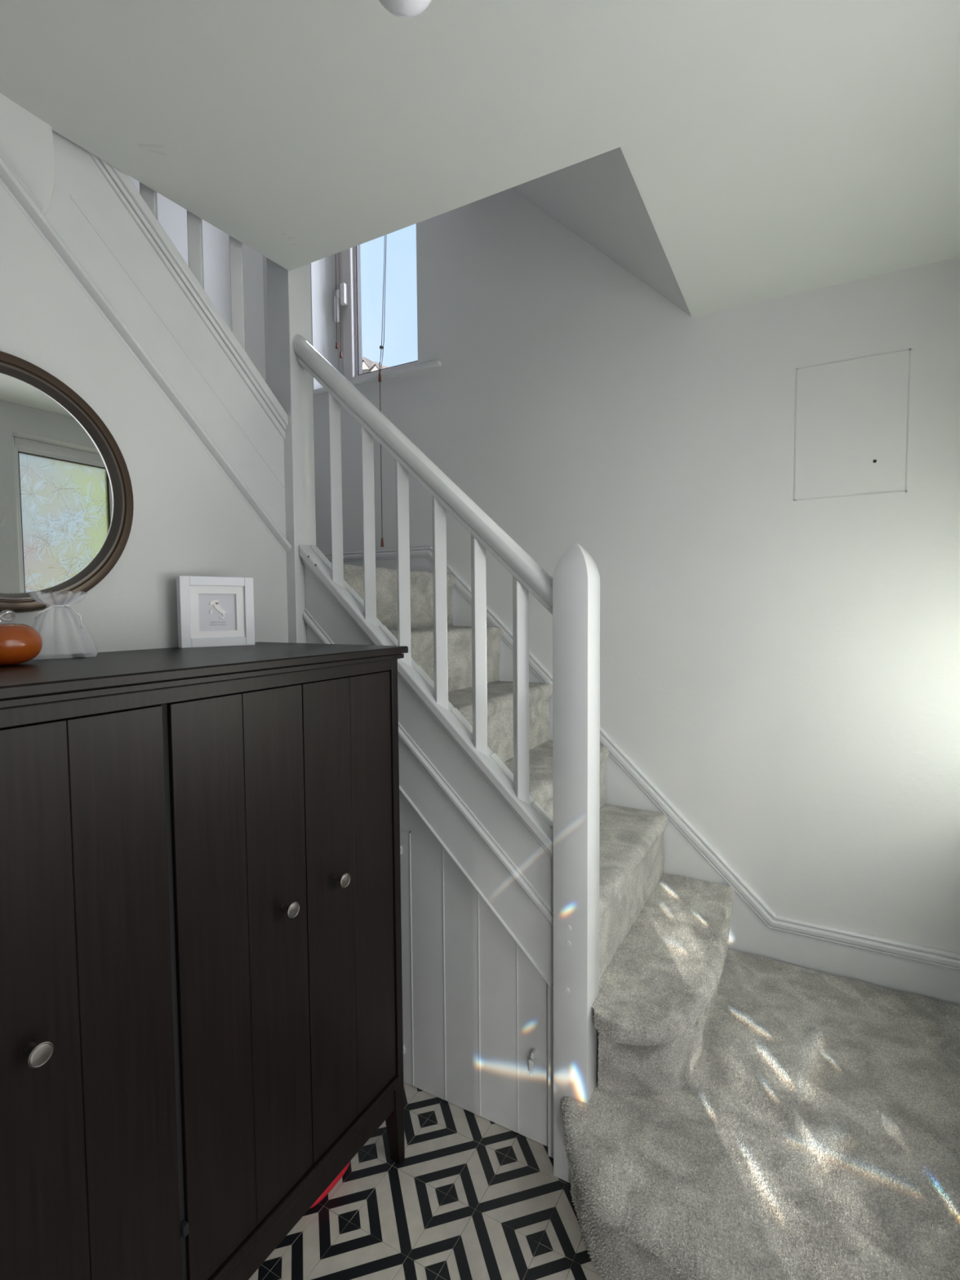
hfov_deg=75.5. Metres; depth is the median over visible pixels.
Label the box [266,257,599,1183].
balustrade
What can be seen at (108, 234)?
staircase
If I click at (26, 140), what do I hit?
wall
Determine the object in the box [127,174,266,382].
wall
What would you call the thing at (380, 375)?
blind cord
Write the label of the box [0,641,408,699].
countertop
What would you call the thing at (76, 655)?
pebble
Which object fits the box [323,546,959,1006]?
baseboard
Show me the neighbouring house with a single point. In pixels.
(368, 366)
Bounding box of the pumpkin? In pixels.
[0,623,42,665]
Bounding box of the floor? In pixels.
[248,1081,603,1279]
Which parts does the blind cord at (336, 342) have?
cord, cord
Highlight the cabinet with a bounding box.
[0,641,408,1279]
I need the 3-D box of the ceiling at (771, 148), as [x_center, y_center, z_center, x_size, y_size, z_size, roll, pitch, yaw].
[-0.241,-1.157,0.601,2.170,0.221,3.726,1,3,29]
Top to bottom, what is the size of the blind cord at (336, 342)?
0.955 m
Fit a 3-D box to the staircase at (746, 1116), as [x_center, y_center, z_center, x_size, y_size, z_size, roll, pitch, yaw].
[-0.058,0.523,1.947,3.097,1.652,1.329,1,3,29]
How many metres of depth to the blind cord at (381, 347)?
2.87 m
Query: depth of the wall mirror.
1.33 m
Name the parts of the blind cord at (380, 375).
cord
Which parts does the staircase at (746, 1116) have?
spandrel panel, cap moulding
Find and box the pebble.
[71,653,85,657]
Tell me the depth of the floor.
1.48 m
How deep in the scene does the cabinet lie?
1.08 m
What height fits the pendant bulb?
0.471 m
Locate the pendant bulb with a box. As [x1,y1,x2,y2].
[378,0,431,17]
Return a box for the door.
[400,828,547,1146]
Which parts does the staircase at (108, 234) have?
cap moulding, cap moulding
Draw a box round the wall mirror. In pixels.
[0,351,133,613]
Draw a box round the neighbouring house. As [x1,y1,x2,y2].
[362,356,388,373]
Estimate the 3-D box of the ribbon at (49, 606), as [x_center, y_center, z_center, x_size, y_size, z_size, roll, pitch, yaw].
[-0.848,-0.031,1.253,0.127,0.136,0.053,-3,4,-39]
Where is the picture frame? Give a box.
[176,575,254,648]
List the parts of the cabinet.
knob, door, rail, cornice, door, knob, rail moulding, rail, knob, leg, corner post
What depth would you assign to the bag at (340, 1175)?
1.53 m
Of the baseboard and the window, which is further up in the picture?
the window
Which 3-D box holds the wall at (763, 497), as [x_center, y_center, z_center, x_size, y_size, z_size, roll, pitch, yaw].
[0.358,-1.014,2.571,3.600,4.750,0.281,1,3,29]
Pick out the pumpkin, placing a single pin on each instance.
(20, 643)
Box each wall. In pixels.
[0,93,55,215]
[0,183,288,656]
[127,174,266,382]
[262,187,959,952]
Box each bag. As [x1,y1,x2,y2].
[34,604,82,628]
[309,1161,350,1208]
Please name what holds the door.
attached to the staircase at (746, 1116)
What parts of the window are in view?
frame, handle, sill, sash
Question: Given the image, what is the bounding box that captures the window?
[312,244,441,395]
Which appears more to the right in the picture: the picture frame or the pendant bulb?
the pendant bulb
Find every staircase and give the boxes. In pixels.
[0,129,291,555]
[298,544,959,1279]
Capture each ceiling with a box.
[0,0,959,316]
[511,146,691,316]
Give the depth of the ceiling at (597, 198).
1.93 m
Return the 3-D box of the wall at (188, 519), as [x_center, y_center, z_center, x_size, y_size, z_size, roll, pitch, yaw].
[-1.384,0.141,0.670,0.116,2.670,3.003,1,3,29]
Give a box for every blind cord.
[335,252,342,358]
[377,364,383,546]
[378,235,386,373]

